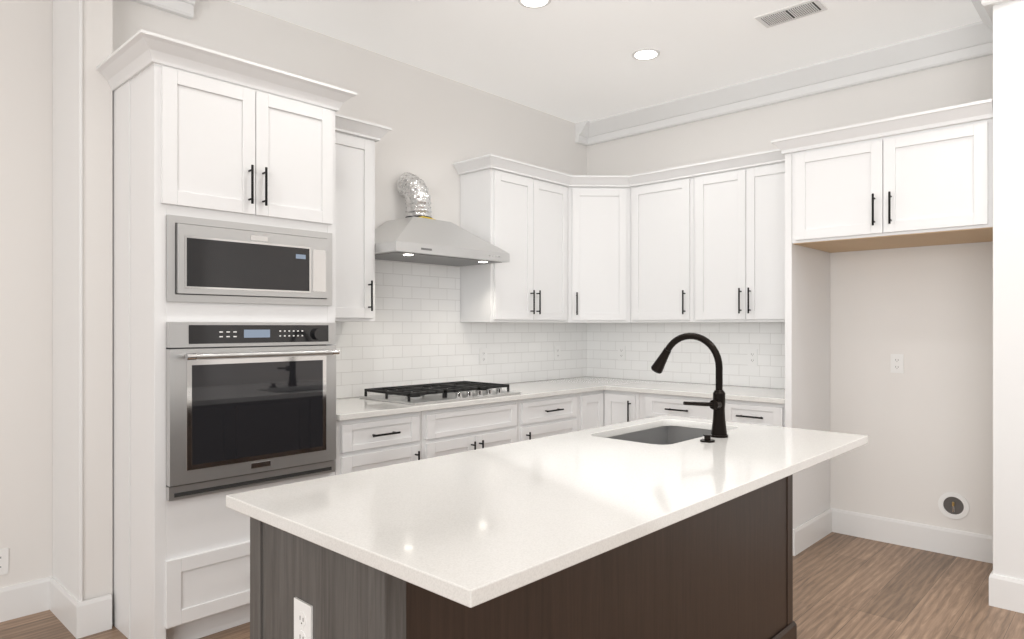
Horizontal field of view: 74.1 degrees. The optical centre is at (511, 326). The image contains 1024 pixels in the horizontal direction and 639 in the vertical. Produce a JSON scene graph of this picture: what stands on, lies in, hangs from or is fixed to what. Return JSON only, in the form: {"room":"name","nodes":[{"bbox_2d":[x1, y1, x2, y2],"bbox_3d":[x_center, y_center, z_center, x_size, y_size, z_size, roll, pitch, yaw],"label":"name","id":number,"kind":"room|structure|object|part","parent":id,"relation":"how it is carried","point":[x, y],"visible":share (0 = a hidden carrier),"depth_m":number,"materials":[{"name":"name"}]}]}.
{"room":"kitchen","nodes":[
{"label":"kitchen","id":0,"kind":"room"},
{"bbox_2d":[0,0,52,587],"bbox_3d":[-4.136,-0.180,1.259,0.120,3.050,5.810,0,0,43],"label":"wall","id":1,"kind":"structure","parent":0,"point":[26,282],"depth_m":3.16,"materials":[{"name":"white paint"}]},
{"bbox_2d":[0,548,8,574],"bbox_3d":[-2.333,1.075,3.084,0.007,0.116,0.072,0,0,43],"label":"outlet","id":2,"kind":"object","parent":1,"relation":"attached to","point":[4,561],"visible":1,"depth_m":3.10,"materials":[{"name":"white plastic"}]},
{"bbox_2d":[0,576,111,638],"bbox_3d":[-3.896,1.269,1.094,0.456,0.152,5.700,0,0,43],"label":"baseboard","id":3,"kind":"structure","parent":1,"relation":"attached to","point":[68,609],"depth_m":3.09,"materials":[{"name":"white paint"}]},
{"bbox_2d":[83,0,112,625],"bbox_3d":[-1.988,-0.180,3.144,0.430,3.050,0.120,0,0,43],"label":"wall","id":4,"kind":"structure","parent":0,"point":[97,315],"depth_m":3.00,"materials":[{"name":"white paint"}]},
{"bbox_2d":[53,0,82,601],"bbox_3d":[-2.029,-0.180,3.091,0.440,3.050,0.012,0,0,43],"label":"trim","id":5,"kind":"structure","parent":4,"relation":"attached to","point":[68,295],"depth_m":3.05,"materials":[{"name":"white paint"}]},
{"bbox_2d":[113,0,586,398],"bbox_3d":[-0.625,-0.180,4.560,0.120,3.050,3.810,0,0,43],"label":"wall","id":6,"kind":"structure","parent":0,"point":[439,125],"depth_m":4.35,"materials":[{"name":"white paint"}]},
{"bbox_2d":[131,0,195,19],"bbox_3d":[-1.704,-1.624,3.227,0.131,0.162,0.390,0,0,43],"label":"crown molding","id":7,"kind":"structure","parent":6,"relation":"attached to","point":[183,8],"depth_m":3.33,"materials":[{"name":"white paint"}]},
{"bbox_2d":[335,113,391,321],"bbox_3d":[-0.995,-0.579,3.803,0.370,1.103,0.516,0,0,43],"label":"upper cabinet","id":8,"kind":"object","parent":6,"relation":"attached to","point":[354,228],"depth_m":3.75,"materials":[{"name":"white wood"}]},
{"bbox_3d":[-0.995,-1.093,3.804,0.370,0.074,0.514,0,0,43],"label":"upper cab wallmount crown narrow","id":9,"kind":"part","parent":8,"relation":"part of","materials":[{"name":"white wood"}]},
{"bbox_2d":[375,215,509,266],"bbox_3d":[-0.503,-0.549,4.227,0.492,0.281,0.908,0,0,43],"label":"range hood","id":10,"kind":"object","parent":6,"relation":"attached to","point":[421,239],"visible":0.98,"depth_m":4.09,"materials":[{"name":"silver metal"}]},
{"bbox_2d":[397,172,431,216],"bbox_3d":[-0.610,-0.837,4.313,0.201,0.298,0.188,0,0,43],"label":"duct","id":11,"kind":"object","parent":10,"relation":"on","point":[412,189],"visible":0.96,"depth_m":4.25,"materials":[{"name":"silver metal"}]},
{"bbox_2d":[335,259,586,398],"bbox_3d":[-0.333,-0.013,4.776,0.007,0.885,2.837,0,0,43],"label":"tile backsplash","id":12,"kind":"structure","parent":6,"relation":"attached to","point":[416,332],"depth_m":4.57,"materials":[{"name":"white tile"}]},
{"bbox_2d":[480,348,486,363],"bbox_3d":[-0.206,0.217,4.900,0.007,0.116,0.072,0,0,43],"label":"electrical outlet","id":13,"kind":"object","parent":12,"relation":"attached to","point":[483,355],"visible":1,"depth_m":4.89,"materials":[{"name":"white plastic"}]},
{"bbox_2d":[554,346,560,359],"bbox_3d":[0.371,0.217,5.514,0.007,0.116,0.072,0,0,43],"label":"electrical outlet","id":14,"kind":"object","parent":12,"relation":"attached to","point":[557,352],"visible":1,"depth_m":5.51,"materials":[{"name":"white plastic"}]},
{"bbox_2d":[460,169,567,322],"bbox_3d":[0.051,-0.541,4.925,0.359,1.028,0.828,0,0,43],"label":"upper cabinet","id":15,"kind":"object","parent":6,"relation":"attached to","point":[522,221],"visible":0.98,"depth_m":4.72,"materials":[{"name":"white wood"}]},
{"bbox_2d":[453,149,805,186],"bbox_3d":[0.720,-1.093,4.481,1.943,0.074,1.233,0,0,43],"label":"crown molding","id":16,"kind":"structure","parent":15,"relation":"on","point":[488,161],"depth_m":4.73,"materials":[{"name":"white wood"}]},
{"bbox_2d":[568,187,629,322],"bbox_3d":[0.655,-0.541,5.365,0.637,1.028,0.637,0,0,43],"label":"upper cabinet","id":17,"kind":"object","parent":6,"relation":"attached to","point":[598,254],"visible":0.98,"depth_m":5.14,"materials":[{"name":"white wood"}]},
{"bbox_2d":[0,532,1023,638],"bbox_3d":[0.155,1.395,-0.103,9.800,0.100,9.900,0,0,43],"label":"floor","id":18,"kind":"structure","parent":0,"point":[848,587],"depth_m":3.31,"materials":[{"name":"brown wood"}]},
{"bbox_2d":[96,29,356,638],"bbox_3d":[-1.344,0.100,3.204,0.682,2.490,0.980,0,0,43],"label":"tall cabinet","id":19,"kind":"object","parent":18,"relation":"on","point":[188,144],"visible":0.71,"depth_m":2.89,"materials":[{"name":"white wood"}]},
{"bbox_2d":[166,214,331,305],"bbox_3d":[-1.298,-0.276,3.174,0.496,0.352,0.759,0,0,43],"label":"microwave","id":20,"kind":"object","parent":19,"relation":"in","point":[212,261],"visible":0.96,"depth_m":2.96,"materials":[{"name":"grey metal"}]},
{"bbox_2d":[166,322,339,500],"bbox_3d":[-1.310,0.344,3.188,0.660,0.722,0.764,0,0,43],"label":"wall oven","id":21,"kind":"object","parent":19,"relation":"in","point":[249,404],"visible":0.96,"depth_m":2.95,"materials":[{"name":"grey metal"}]},
{"bbox_2d":[335,411,420,474],"bbox_3d":[-0.881,0.903,3.710,0.664,0.883,0.535,0,0,43],"label":"base cabinet","id":22,"kind":"object","parent":18,"relation":"on","point":[371,442],"visible":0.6,"depth_m":3.49,"materials":[{"name":"white wood"}]},
{"bbox_2d":[421,400,517,459],"bbox_3d":[-0.430,0.903,4.190,0.664,0.883,0.778,0,0,43],"label":"base cabinet","id":23,"kind":"object","parent":18,"relation":"on","point":[447,431],"visible":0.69,"depth_m":3.95,"materials":[{"name":"white wood"}]},
{"bbox_2d":[250,474,796,638],"bbox_3d":[0.259,0.903,2.296,0.595,0.883,2.124,0,0,43],"label":"kitchen island","id":24,"kind":"object","parent":18,"relation":"on","point":[723,570],"visible":0.4,"depth_m":1.88,"materials":[{"name":"brown wood"}]},
{"bbox_2d":[294,597,312,638],"bbox_3d":[-0.478,0.690,1.551,0.075,0.120,0.007,0,0,43],"label":"outlet","id":25,"kind":"object","parent":24,"relation":"attached to","point":[303,619],"visible":1,"depth_m":1.55,"materials":[{"name":"white plastic"}]},
{"bbox_2d":[226,415,867,607],"bbox_3d":[0.337,0.446,2.202,0.910,0.030,2.150,0,0,43],"label":"island countertop","id":26,"kind":"structure","parent":24,"relation":"on","point":[472,528],"depth_m":1.70,"materials":[{"name":"white stone"}]},
{"bbox_2d":[608,426,710,444],"bbox_3d":[0.640,0.566,2.803,0.380,0.207,0.660,0,0,43],"label":"island sink","id":27,"kind":"object","parent":26,"relation":"in","point":[664,435],"visible":0.02,"depth_m":3.09,"materials":[{"name":"silver metal"}]},
{"bbox_2d":[651,333,727,437],"bbox_3d":[0.670,0.228,2.693,0.334,0.405,0.187,0,0,43],"label":"island faucet","id":28,"kind":"object","parent":26,"relation":"on","point":[716,404],"visible":0.98,"depth_m":2.63,"materials":[{"name":"black metal"}]},
{"bbox_2d":[700,434,714,442],"bbox_3d":[0.730,0.417,2.533,0.054,0.026,0.054,0,0,43],"label":"switch","id":29,"kind":"object","parent":26,"relation":"on","point":[707,438],"depth_m":2.52,"materials":[{"name":"black metal"}]},
{"bbox_2d":[518,393,577,441],"bbox_3d":[0.048,0.903,4.699,0.664,0.883,0.614,0,0,43],"label":"base cabinet","id":30,"kind":"object","parent":18,"relation":"on","point":[540,417],"visible":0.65,"depth_m":4.47,"materials":[{"name":"white wood"}]},
{"bbox_2d":[578,390,638,430],"bbox_3d":[0.661,0.903,5.172,0.911,0.883,0.911,0,0,43],"label":"base cabinet","id":31,"kind":"object","parent":18,"relation":"on","point":[600,408],"visible":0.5,"depth_m":4.84,"materials":[{"name":"white wood"}]},
{"bbox_2d":[336,377,784,420],"bbox_3d":[0.376,0.446,4.113,1.945,0.030,2.845,0,0,43],"label":"countertop","id":32,"kind":"structure","parent":31,"relation":"on","point":[352,408],"depth_m":4.46,"materials":[{"name":"white stone"}]},
{"bbox_2d":[359,381,520,404],"bbox_3d":[-0.428,0.402,4.189,0.525,0.056,0.860,0,0,43],"label":"cooktop","id":33,"kind":"object","parent":32,"relation":"in","point":[418,394],"visible":1,"depth_m":4.05,"materials":[{"name":"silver metal"}]},
{"bbox_2d":[639,393,712,419],"bbox_3d":[1.298,0.903,4.742,0.602,0.883,0.664,0,0,43],"label":"base cabinet","id":34,"kind":"object","parent":18,"relation":"on","point":[652,405],"visible":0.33,"depth_m":4.56,"materials":[{"name":"white wood"}]},
{"bbox_2d":[725,399,784,426],"bbox_3d":[1.675,0.903,4.388,0.428,0.883,0.664,0,0,43],"label":"base cabinet","id":35,"kind":"object","parent":18,"relation":"on","point":[761,413],"visible":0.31,"depth_m":4.16,"materials":[{"name":"white wood"}]},
{"bbox_2d":[785,153,829,528],"bbox_3d":[1.850,0.165,4.230,0.040,2.360,0.657,0,0,43],"label":"panel","id":36,"kind":"object","parent":18,"relation":"on","point":[807,337],"visible":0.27,"depth_m":4.15,"materials":[{"name":"white wood"}]},
{"bbox_2d":[227,0,981,122],"bbox_3d":[0.155,-1.755,-0.103,9.800,0.100,9.900,0,0,43],"label":"ceiling","id":37,"kind":"structure","parent":0,"point":[573,61],"depth_m":4.01,"materials":[{"name":"white paint"}]},
{"bbox_2d":[518,0,550,7],"bbox_3d":[0.118,-1.701,3.540,0.176,0.007,0.176,0,0,43],"label":"recessed light","id":38,"kind":"object","parent":37,"relation":"in","point":[533,3],"visible":1,"depth_m":3.57,"materials":[{"name":"white paint"}]},
{"bbox_2d":[632,48,659,59],"bbox_3d":[0.839,-1.701,4.248,0.176,0.007,0.176,0,0,43],"label":"recessed light","id":39,"kind":"object","parent":37,"relation":"in","point":[646,54],"visible":1,"depth_m":4.24,"materials":[{"name":"white paint"}]},
{"bbox_2d":[755,0,827,27],"bbox_3d":[1.518,-1.700,3.693,0.330,0.010,0.170,0,0,43],"label":"ceiling vent","id":40,"kind":"object","parent":37,"relation":"in","point":[791,13],"visible":1,"depth_m":3.68,"materials":[{"name":"white metal"}]},
{"bbox_2d":[587,55,992,535],"bbox_3d":[1.768,-0.180,4.844,2.980,3.050,0.120,0,0,43],"label":"wall","id":41,"kind":"structure","parent":0,"point":[923,422],"depth_m":4.18,"materials":[{"name":"white paint"}]},
{"bbox_2d":[630,177,705,322],"bbox_3d":[1.176,-0.541,5.066,0.528,1.028,0.359,0,0,43],"label":"upper cabinet","id":42,"kind":"object","parent":41,"relation":"attached to","point":[661,252],"visible":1,"depth_m":4.96,"materials":[{"name":"white wood"}]},
{"bbox_2d":[587,322,784,388],"bbox_3d":[1.347,0.202,5.149,1.945,0.456,0.007,0,0,43],"label":"tile backsplash","id":43,"kind":"structure","parent":41,"relation":"attached to","point":[688,360],"depth_m":5.14,"materials":[{"name":"white tile"}]},
{"bbox_2d":[618,346,625,359],"bbox_3d":[0.899,0.219,5.560,0.072,0.116,0.007,0,0,43],"label":"electrical outlet","id":44,"kind":"object","parent":43,"relation":"attached to","point":[621,352],"visible":1,"depth_m":5.55,"materials":[{"name":"white plastic"}]},
{"bbox_2d":[748,349,757,365],"bbox_3d":[1.703,0.220,4.804,0.072,0.116,0.007,0,0,43],"label":"electrical outlet","id":45,"kind":"object","parent":43,"relation":"attached to","point":[753,357],"visible":1,"depth_m":4.80,"materials":[{"name":"white plastic"}]},
{"bbox_2d":[694,162,784,322],"bbox_3d":[1.653,-0.541,4.619,0.776,1.028,0.359,0,0,43],"label":"upper cabinet","id":46,"kind":"object","parent":41,"relation":"attached to","point":[739,245],"visible":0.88,"depth_m":4.54,"materials":[{"name":"white wood"}]},
{"bbox_2d":[575,26,992,145],"bbox_3d":[1.672,-1.624,4.750,2.968,0.162,0.147,0,0,43],"label":"crown molding","id":47,"kind":"structure","parent":41,"relation":"attached to","point":[950,46],"depth_m":4.55,"materials":[{"name":"white paint"}]},
{"bbox_2d":[771,99,992,252],"bbox_3d":[2.162,-0.788,3.892,1.073,0.614,0.722,0,0,43],"label":"upper cabinet","id":48,"kind":"object","parent":41,"relation":"attached to","point":[928,187],"visible":0.98,"depth_m":3.60,"materials":[{"name":"white wood"}]},
{"bbox_2d":[891,354,903,372],"bbox_3d":[2.375,0.230,4.184,0.072,0.116,0.007,0,0,43],"label":"outlet","id":49,"kind":"object","parent":41,"relation":"attached to","point":[897,363],"visible":1,"depth_m":4.18,"materials":[{"name":"white plastic"}]},
{"bbox_2d":[938,492,968,518],"bbox_3d":[2.590,1.053,3.980,0.156,0.156,0.024,0,0,43],"label":"outlet box","id":50,"kind":"object","parent":41,"relation":"attached to","point":[952,505],"visible":1,"depth_m":3.98,"materials":[{"name":"white plastic"}]},
{"bbox_2d":[963,12,992,51],"bbox_3d":[2.473,-1.624,3.528,0.125,0.162,0.540,0,0,43],"label":"crown molding","id":51,"kind":"structure","parent":41,"relation":"attached to","point":[971,41],"depth_m":3.82,"materials":[{"name":"white paint"}]},
{"bbox_2d":[971,0,1013,15],"bbox_3d":[4.208,-1.624,1.407,5.557,0.162,0.125,0,0,43],"label":"crown molding","id":52,"kind":"structure","parent":41,"relation":"attached to","point":[981,6],"depth_m":3.29,"materials":[{"name":"white paint"}]},
{"bbox_3d":[4.626,-0.180,1.679,5.520,3.050,0.820,0,0,43],"label":"wall","id":53,"kind":"structure","parent":0,"visible":0},
{"bbox_2d":[793,508,1023,612],"bbox_3d":[4.180,1.269,1.998,6.408,0.152,0.726,0,0,43],"label":"baseboard","id":54,"kind":"structure","parent":53,"relation":"attached to","point":[1006,593],"depth_m":4.06,"materials":[{"name":"white paint"}]},
{"bbox_2d":[993,0,1023,579],"bbox_3d":[2.586,-0.180,3.094,0.632,3.050,0.112,0,0,43],"label":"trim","id":55,"kind":"structure","parent":53,"relation":"attached to","point":[1008,289],"depth_m":3.23,"materials":[{"name":"white paint"}]}
]}

